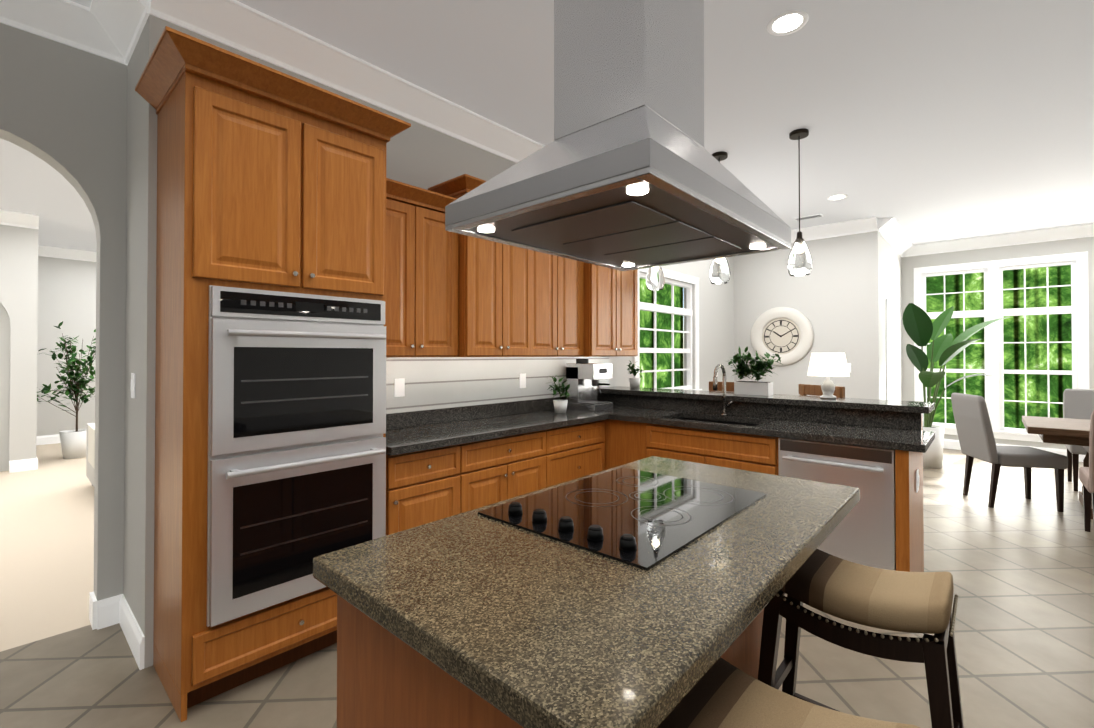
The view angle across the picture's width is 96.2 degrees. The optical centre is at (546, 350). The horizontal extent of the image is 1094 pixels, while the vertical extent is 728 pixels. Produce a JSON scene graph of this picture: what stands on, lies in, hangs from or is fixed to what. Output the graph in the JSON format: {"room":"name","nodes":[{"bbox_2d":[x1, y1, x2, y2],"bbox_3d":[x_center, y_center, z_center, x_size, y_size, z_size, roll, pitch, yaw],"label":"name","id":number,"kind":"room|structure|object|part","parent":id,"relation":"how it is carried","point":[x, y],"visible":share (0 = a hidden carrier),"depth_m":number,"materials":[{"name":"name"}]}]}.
{"room":"kitchen","nodes":[
{"label":"kitchen","id":0,"kind":"room"},
{"bbox_2d":[0,224,38,470],"bbox_3d":[-7.516,-0.098,4.595,0.200,3.050,3.800,0,-1,42],"label":"wall","id":1,"kind":"structure","parent":0,"point":[18,323],"depth_m":5.85,"materials":[{"name":"grey paint"}]},
{"bbox_2d":[0,209,38,228],"bbox_3d":[-7.382,-1.552,4.488,0.160,0.144,3.800,0,-1,42],"label":"crown molding","id":2,"kind":"structure","parent":1,"relation":"attached to","point":[10,218],"depth_m":5.78,"materials":[{"name":"white paint"}]},
{"bbox_2d":[0,443,93,651],"bbox_3d":[-4.986,1.472,5.126,7.425,0.080,8.000,0,-1,42],"label":"floor","id":3,"kind":"structure","parent":0,"point":[46,546],"depth_m":3.51,"materials":[{"name":"beige carpet"}]},
{"bbox_2d":[37,321,95,458],"bbox_3d":[-6.382,0.529,6.679,0.751,1.836,0.932,0,-1,42],"label":"plant","id":4,"kind":"object","parent":3,"relation":"on","point":[73,444],"visible":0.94,"depth_m":6.58,"materials":[{"name":"green plant"}]},
{"bbox_2d":[86,423,94,486],"bbox_3d":[-3.795,0.988,5.678,0.962,0.900,2.192,0,-1,42],"label":"sofa","id":5,"kind":"object","parent":3,"relation":"on","point":[90,456],"visible":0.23,"depth_m":4.88,"materials":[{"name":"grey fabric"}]},
{"bbox_2d":[0,23,126,600],"bbox_3d":[-3.586,-0.131,1.151,0.150,3.050,3.950,0,-1,42],"label":"wall","id":6,"kind":"structure","parent":0,"point":[63,110],"depth_m":2.50,"materials":[{"name":"grey paint"}]},
{"bbox_2d":[0,0,130,64],"bbox_3d":[-3.470,-1.585,1.062,0.160,0.144,3.950,0,-1,42],"label":"crown molding","id":7,"kind":"structure","parent":6,"relation":"attached to","point":[61,21],"depth_m":2.33,"materials":[{"name":"white paint"}]},
{"bbox_2d":[36,256,95,435],"bbox_3d":[-7.748,-0.068,7.734,0.150,3.050,8.150,0,-1,42],"label":"wall","id":8,"kind":"structure","parent":0,"point":[67,292],"depth_m":7.75,"materials":[{"name":"grey paint"}]},
{"bbox_2d":[36,434,60,444],"bbox_3d":[-7.737,1.386,7.608,0.016,0.140,8.000,0,-1,42],"label":"baseboard","id":9,"kind":"structure","parent":8,"relation":"attached to","point":[46,439],"depth_m":7.61,"materials":[{"name":"white"}]},
{"bbox_2d":[38,245,96,261],"bbox_3d":[-7.684,-1.522,7.588,0.160,0.144,8.000,0,-1,42],"label":"crown molding","id":10,"kind":"structure","parent":8,"relation":"attached to","point":[46,251],"depth_m":7.72,"materials":[{"name":"white paint"}]},
{"bbox_2d":[123,14,733,667],"bbox_3d":[0.213,-0.095,4.930,0.730,3.050,6.750,0,-1,42],"label":"wall","id":11,"kind":"structure","parent":0,"point":[421,156],"depth_m":2.44,"materials":[{"name":"grey paint"}]},
{"bbox_2d":[84,0,146,55],"bbox_3d":[-1.982,-1.573,2.271,0.390,0.144,0.160,0,-1,42],"label":"crown molding","id":12,"kind":"structure","parent":11,"relation":"attached to","point":[110,28],"depth_m":2.38,"materials":[{"name":"white paint"}]},
{"bbox_2d":[115,594,144,669],"bbox_3d":[-1.998,1.336,2.352,0.580,0.140,0.020,0,-1,42],"label":"baseboard","id":13,"kind":"structure","parent":11,"relation":"attached to","point":[124,615],"depth_m":2.32,"materials":[{"name":"white"}]},
{"bbox_2d":[131,373,134,397],"bbox_3d":[-2.004,0.171,2.372,0.075,0.120,0.011,0,-1,42],"label":"light switch","id":14,"kind":"object","parent":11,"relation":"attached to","point":[132,385],"visible":1,"depth_m":2.36,"materials":[{"name":"white plastic"}]},
{"bbox_2d":[100,0,544,162],"bbox_3d":[0.490,-1.551,4.586,0.160,0.144,6.910,0,-1,42],"label":"crown molding","id":15,"kind":"structure","parent":11,"relation":"attached to","point":[234,24],"depth_m":2.70,"materials":[{"name":"white paint"}]},
{"bbox_2d":[386,190,457,357],"bbox_3d":[-0.875,-0.419,2.978,0.268,0.919,0.649,0,-1,42],"label":"upper cabinet","id":16,"kind":"object","parent":11,"relation":"attached to","point":[422,256],"depth_m":2.91,"materials":[{"name":"brown wood"}]},
{"bbox_2d":[430,186,537,357],"bbox_3d":[-0.425,-0.484,3.425,0.337,1.059,0.614,0,-1,42],"label":"upper cabinet","id":17,"kind":"object","parent":11,"relation":"attached to","point":[485,339],"depth_m":3.27,"materials":[{"name":"brown wood"}]},
{"bbox_2d":[386,394,597,429],"bbox_3d":[-0.351,0.449,3.731,0.026,0.100,2.478,0,-1,42],"label":"backsplash","id":18,"kind":"structure","parent":11,"relation":"attached to","point":[404,418],"depth_m":3.45,"materials":[{"name":"black stone"}]},
{"bbox_2d":[538,252,585,357],"bbox_3d":[-0.016,-0.409,3.930,0.268,0.919,0.684,0,-1,42],"label":"upper cabinet","id":19,"kind":"object","parent":11,"relation":"attached to","point":[561,281],"depth_m":3.88,"materials":[{"name":"brown wood"}]},
{"bbox_2d":[586,263,637,357],"bbox_3d":[0.484,-0.474,4.433,0.337,1.059,0.729,0,-1,42],"label":"upper cabinet","id":20,"kind":"object","parent":11,"relation":"attached to","point":[611,294],"depth_m":4.27,"materials":[{"name":"brown wood"}]},
{"bbox_2d":[634,268,701,389],"bbox_3d":[1.407,-0.172,5.739,0.140,1.520,1.570,0,-1,42],"label":"window","id":21,"kind":"structure","parent":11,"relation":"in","point":[672,310],"depth_m":5.92,"materials":[{"name":"white wood"}]},
{"bbox_2d":[598,394,921,457],"bbox_3d":[1.211,0.546,3.644,2.462,0.315,0.511,0,-1,42],"label":"kitchen peninsula","id":22,"kind":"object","parent":11,"relation":"attached to","point":[712,441],"depth_m":3.40,"materials":[{"name":"black stone"}]},
{"bbox_2d":[0,448,1093,727],"bbox_3d":[2.274,1.442,1.978,7.575,0.080,13.050,0,-1,42],"label":"floor","id":23,"kind":"structure","parent":0,"point":[1016,564],"depth_m":2.22,"materials":[{"name":"tile"}]},
{"bbox_2d":[135,26,410,721],"bbox_3d":[-1.244,0.128,2.303,0.615,2.555,0.998,0,-1,42],"label":"tall cabinet","id":24,"kind":"object","parent":23,"relation":"on","point":[270,428],"visible":0.96,"depth_m":2.05,"materials":[{"name":"brown wood"}]},
{"bbox_2d":[386,446,465,535],"bbox_3d":[-0.842,0.970,2.815,0.518,0.880,0.470,0,-1,42],"label":"base cabinet","id":25,"kind":"object","parent":23,"relation":"on","point":[427,486],"depth_m":2.64,"materials":[{"name":"brown wood"}]},
{"bbox_2d":[386,410,609,457],"bbox_3d":[-0.354,0.515,3.330,0.558,0.040,1.878,0,-1,42],"label":"countertop","id":26,"kind":"structure","parent":25,"relation":"on","point":[413,439],"depth_m":3.09,"materials":[{"name":"black stone"}]},
{"bbox_2d":[546,374,569,412],"bbox_3d":[0.113,0.344,3.938,0.213,0.311,0.186,0,-1,42],"label":"potted plant","id":27,"kind":"object","parent":26,"relation":"on","point":[560,405],"visible":1,"depth_m":3.91,"materials":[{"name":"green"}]},
{"bbox_2d":[466,430,549,511],"bbox_3d":[-0.440,0.975,3.260,0.518,0.880,0.729,0,-1,42],"label":"base cabinet","id":28,"kind":"object","parent":23,"relation":"on","point":[499,469],"depth_m":3.08,"materials":[{"name":"brown wood"}]},
{"bbox_2d":[337,600,762,727],"bbox_3d":[0.225,0.961,1.461,0.640,0.872,1.450,0,-1,42],"label":"kitchen island","id":29,"kind":"object","parent":23,"relation":"on","point":[380,684],"depth_m":0.99,"materials":[{"name":"brown wood"}]},
{"bbox_2d":[313,456,859,727],"bbox_3d":[0.277,0.501,1.419,0.820,0.048,1.530,0,-1,42],"label":"island countertop","id":30,"kind":"structure","parent":29,"relation":"on","point":[541,632],"depth_m":0.93,"materials":[{"name":"brown stone"}]},
{"bbox_2d":[473,460,768,571],"bbox_3d":[0.261,0.460,1.521,0.560,0.036,0.760,0,-1,42],"label":"cooktop","id":31,"kind":"object","parent":30,"relation":"in","point":[637,513],"depth_m":1.45,"materials":[{"name":"black glass"}]},
{"bbox_2d":[550,422,605,485],"bbox_3d":[0.031,0.980,3.782,0.518,0.880,0.679,0,-1,42],"label":"base cabinet","id":32,"kind":"object","parent":23,"relation":"on","point":[576,452],"depth_m":3.62,"materials":[{"name":"brown wood"}]},
{"bbox_2d":[606,418,657,469],"bbox_3d":[0.807,0.982,3.974,0.420,0.880,0.560,0,-1,42],"label":"base cabinet","id":33,"kind":"object","parent":23,"relation":"on","point":[625,441],"depth_m":3.77,"materials":[{"name":"brown wood"}]},
{"bbox_2d":[642,446,773,474],"bbox_3d":[1.190,1.073,3.560,0.778,0.690,0.500,0,-1,42],"label":"base cabinet","id":34,"kind":"object","parent":23,"relation":"on","point":[762,465],"depth_m":3.29,"materials":[{"name":"brown wood"}]},
{"bbox_2d":[709,381,733,391],"bbox_3d":[1.670,0.864,4.543,0.420,1.125,0.380,0,-1,34],"label":"stool","id":35,"kind":"object","parent":23,"relation":"on","point":[729,386],"visible":0.04,"depth_m":4.72,"materials":[{"name":"brown wood"}]},
{"bbox_2d":[658,657,919,727],"bbox_3d":[0.386,1.011,0.878,0.532,0.764,0.352,0,-1,42],"label":"bar stool","id":36,"kind":"object","parent":23,"relation":"on","point":[722,693],"visible":0.44,"depth_m":0.91,"materials":[{"name":"fabric"}]},
{"bbox_2d":[798,384,844,397],"bbox_3d":[2.188,0.860,4.116,0.380,1.125,0.420,0,-1,-23],"label":"stool","id":37,"kind":"object","parent":23,"relation":"on","point":[809,389],"visible":0.17,"depth_m":4.21,"materials":[{"name":"brown wood"}]},
{"bbox_2d":[774,438,923,571],"bbox_3d":[1.855,0.972,3.011,0.656,0.880,0.586,0,-1,42],"label":"base cabinet","id":38,"kind":"object","parent":23,"relation":"on","point":[884,530],"depth_m":2.72,"materials":[{"name":"brown wood"}]},
{"bbox_2d":[567,406,933,453],"bbox_3d":[1.207,0.518,3.591,2.527,0.040,0.600,0,-1,42],"label":"countertop","id":39,"kind":"structure","parent":38,"relation":"on","point":[880,437],"depth_m":3.13,"materials":[{"name":"black stone"}]},
{"bbox_2d":[566,359,612,411],"bbox_3d":[0.379,0.287,4.198,0.332,0.430,0.270,0,-1,42],"label":"coffee machine","id":40,"kind":"object","parent":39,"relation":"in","point":[583,376],"visible":1,"depth_m":4.15,"materials":[{"name":"silver metal"}]},
{"bbox_2d":[713,363,732,415],"bbox_3d":[1.327,0.300,3.707,0.092,0.397,0.214,-1,-1,42],"label":"faucet","id":41,"kind":"object","parent":39,"relation":"on","point":[725,401],"depth_m":3.77,"materials":[{"name":"silver metal"}]},
{"bbox_2d":[597,386,933,413],"bbox_3d":[1.502,0.371,3.938,2.502,0.040,0.410,0,-1,42],"label":"countertop","id":42,"kind":"structure","parent":38,"relation":"on","point":[895,407],"depth_m":3.54,"materials":[{"name":"black stone"}]},
{"bbox_2d":[626,360,643,387],"bbox_3d":[0.831,0.225,4.710,0.186,0.265,0.181,0,-1,42],"label":"potted plant","id":43,"kind":"object","parent":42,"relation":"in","point":[634,382],"visible":1,"depth_m":4.69,"materials":[{"name":"white"}]},
{"bbox_2d":[727,346,782,395],"bbox_3d":[1.635,0.158,3.886,0.419,0.384,0.295,0,-1,42],"label":"potted plant","id":44,"kind":"object","parent":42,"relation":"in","point":[743,369],"visible":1,"depth_m":3.84,"materials":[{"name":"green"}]},
{"bbox_2d":[807,352,849,398],"bbox_3d":[2.033,0.181,3.548,0.270,0.330,0.270,0,-1,42],"label":"table lamp","id":45,"kind":"object","parent":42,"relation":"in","point":[827,365],"visible":1,"depth_m":3.46,"materials":[{"name":"white"}]},
{"bbox_2d":[778,436,896,571],"bbox_3d":[1.639,0.921,2.817,0.585,0.767,0.122,-1,-1,42],"label":"dishwasher","id":46,"kind":"object","parent":38,"relation":"in","point":[867,536],"depth_m":2.73,"materials":[{"name":"silver metal"}]},
{"bbox_2d":[916,469,918,491],"bbox_3d":[2.132,0.750,2.820,0.011,0.120,0.075,0,-1,42],"label":"electrical outlet","id":47,"kind":"object","parent":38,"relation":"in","point":[917,480],"visible":0.96,"depth_m":2.80,"materials":[{"name":"white plastic"}]},
{"bbox_2d":[758,549,963,727],"bbox_3d":[0.942,1.022,1.494,0.532,0.754,0.352,0,-1,42],"label":"bar stool","id":48,"kind":"object","parent":23,"relation":"on","point":[879,598],"visible":0.77,"depth_m":1.41,"materials":[{"name":"fabric"}]},
{"bbox_3d":[0.942,0.712,1.497,0.460,0.150,0.318,-1,-1,42],"label":"seat","id":49,"kind":"part","parent":48,"relation":"part of","materials":[{"name":"fabric"}]},
{"bbox_2d":[902,303,1009,468],"bbox_3d":[4.912,0.438,5.881,1.004,2.004,1.068,0,-1,42],"label":"plant","id":50,"kind":"object","parent":23,"relation":"on","point":[921,329],"visible":0.81,"depth_m":6.00,"materials":[{"name":"green plant"}]},
{"bbox_2d":[951,393,1067,511],"bbox_3d":[4.302,0.922,4.600,0.665,1.010,0.480,0,-1,14],"label":"dining chair","id":51,"kind":"object","parent":23,"relation":"on","point":[974,427],"visible":1,"depth_m":4.47,"materials":[{"name":"grey fabric"}]},
{"bbox_2d":[1022,416,1092,518],"bbox_3d":[5.315,1.041,3.954,2.100,0.760,1.050,0,-1,42],"label":"dining table","id":52,"kind":"object","parent":23,"relation":"on","point":[1068,431],"visible":0.71,"depth_m":4.25,"materials":[{"name":"brown wood"}]},
{"bbox_2d":[1063,389,1093,491],"bbox_3d":[5.716,0.927,5.071,0.480,1.010,0.665,0,-1,42],"label":"dining chair","id":53,"kind":"object","parent":23,"relation":"on","point":[1078,403],"visible":0.75,"depth_m":5.33,"materials":[{"name":"grey fabric"}]},
{"bbox_2d":[1079,410,1093,531],"bbox_3d":[4.199,0.912,3.510,0.480,1.010,0.665,0,-1,42],"label":"dining chair","id":54,"kind":"object","parent":23,"relation":"on","point":[1086,476],"visible":1,"depth_m":3.60,"materials":[{"name":"beige fabric"}]},
{"bbox_2d":[0,0,1093,251],"bbox_3d":[-0.482,-1.674,4.495,15.000,0.100,13.050,0,-1,42],"label":"ceiling","id":55,"kind":"structure","parent":0,"point":[932,120],"depth_m":3.15,"materials":[{"name":"grey paint"}]},
{"bbox_2d":[445,0,790,270],"bbox_3d":[0.245,-0.985,1.428,0.620,1.333,0.860,0,-1,42],"label":"range hood","id":56,"kind":"object","parent":55,"relation":"hanging from","point":[625,170],"visible":1,"depth_m":1.27,"materials":[{"name":"silver metal"}]},
{"bbox_2d":[646,266,664,289],"bbox_3d":[0.987,-1.089,4.477,0.172,1.069,0.172,0,-1,42],"label":"pendant light","id":57,"kind":"object","parent":55,"relation":"hanging from","point":[655,278],"visible":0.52,"depth_m":4.41,"materials":[{"name":"clear glass"}]},
{"bbox_2d":[709,151,730,283],"bbox_3d":[1.433,-1.092,4.075,0.172,1.069,0.172,0,-1,42],"label":"pendant light","id":58,"kind":"object","parent":55,"relation":"hanging from","point":[719,272],"visible":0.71,"depth_m":4.02,"materials":[{"name":"glass"}]},
{"bbox_2d":[767,10,808,35],"bbox_3d":[1.208,-1.640,2.465,0.190,0.006,0.190,0,-1,42],"label":"recessed light","id":59,"kind":"object","parent":55,"relation":"in","point":[795,20],"visible":1,"depth_m":2.46,"materials":[{"name":"white"}]},
{"bbox_2d":[787,128,812,275],"bbox_3d":[1.886,-1.096,3.666,0.172,1.069,0.172,0,-1,42],"label":"pendant light","id":60,"kind":"object","parent":55,"relation":"hanging from","point":[799,262],"visible":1,"depth_m":3.62,"materials":[{"name":"glass"}]},
{"bbox_2d":[794,213,823,220],"bbox_3d":[3.151,-1.603,5.910,0.300,0.013,0.120,0,-1,42],"label":"ceiling vent","id":61,"kind":"object","parent":55,"relation":"in","point":[810,216],"visible":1,"depth_m":5.90,"materials":[{"name":"white metal"}]},
{"bbox_2d":[827,194,847,199],"bbox_3d":[3.065,-1.614,5.180,0.190,0.006,0.190,0,-1,42],"label":"recessed light","id":62,"kind":"object","parent":55,"relation":"in","point":[838,197],"visible":1,"depth_m":5.18,"materials":[{"name":"white"}]},
{"bbox_2d":[734,231,902,400],"bbox_3d":[4.083,-0.070,7.466,1.920,3.050,2.200,0,-1,42],"label":"wall","id":63,"kind":"structure","parent":0,"point":[843,291],"depth_m":6.41,"materials":[{"name":"grey paint"}]},
{"bbox_2d":[751,307,813,365],"bbox_3d":[3.210,-0.192,6.738,0.810,0.810,0.048,0,-1,42],"label":"wall clock","id":64,"kind":"object","parent":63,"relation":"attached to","point":[786,334],"visible":0.94,"depth_m":6.72,"materials":[{"name":"white"}]},
{"bbox_2d":[791,217,875,242],"bbox_3d":[3.407,-1.533,6.500,1.590,0.144,0.160,0,-1,42],"label":"crown molding","id":65,"kind":"structure","parent":63,"relation":"attached to","point":[864,225],"depth_m":6.25,"materials":[{"name":"white paint"}]},
{"bbox_2d":[886,299,898,399],"bbox_3d":[4.805,0.388,6.776,0.069,2.120,1.030,0,-1,42],"label":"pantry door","id":66,"kind":"structure","parent":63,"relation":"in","point":[892,375],"depth_m":6.80,"materials":[{"name":"white"}]},
{"bbox_2d":[872,217,915,255],"bbox_3d":[4.741,-1.531,6.657,0.160,0.144,2.180,0,-1,42],"label":"crown molding","id":67,"kind":"structure","parent":63,"relation":"attached to","point":[889,228],"depth_m":6.57,"materials":[{"name":"white paint"}]},
{"bbox_2d":[902,237,1093,449],"bbox_3d":[7.495,-0.085,5.971,5.150,3.050,0.150,0,-1,42],"label":"wall","id":68,"kind":"structure","parent":0,"point":[911,263],"depth_m":6.91,"materials":[{"name":"grey paint"}]},
{"bbox_2d":[901,223,1093,256],"bbox_3d":[7.391,-1.539,5.870,5.150,0.144,0.160,0,-1,42],"label":"crown molding","id":69,"kind":"structure","parent":68,"relation":"attached to","point":[1084,230],"depth_m":6.78,"materials":[{"name":"white paint"}]},
{"bbox_2d":[914,251,1089,441],"bbox_3d":[7.178,-0.023,6.172,4.150,2.510,0.125,0,-1,42],"label":"dining window","id":70,"kind":"structure","parent":68,"relation":"in","point":[1077,310],"depth_m":6.88,"materials":[{"name":"white wood"}]},
{"bbox_2d":[943,439,1085,461],"bbox_3d":[7.439,1.370,5.895,5.150,0.140,0.016,0,-1,42],"label":"baseboard","id":71,"kind":"structure","parent":68,"relation":"attached to","point":[948,443],"depth_m":6.81,"materials":[{"name":"white"}]},
{"label":"outside","id":72,"kind":"structure","parent":0,"visible":0},
{"bbox_2d":[640,265,1071,428],"bbox_3d":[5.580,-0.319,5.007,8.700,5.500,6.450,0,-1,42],"label":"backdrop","id":73,"kind":"structure","parent":72,"point":[1060,330],"depth_m":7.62,"materials":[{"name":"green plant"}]}
]}

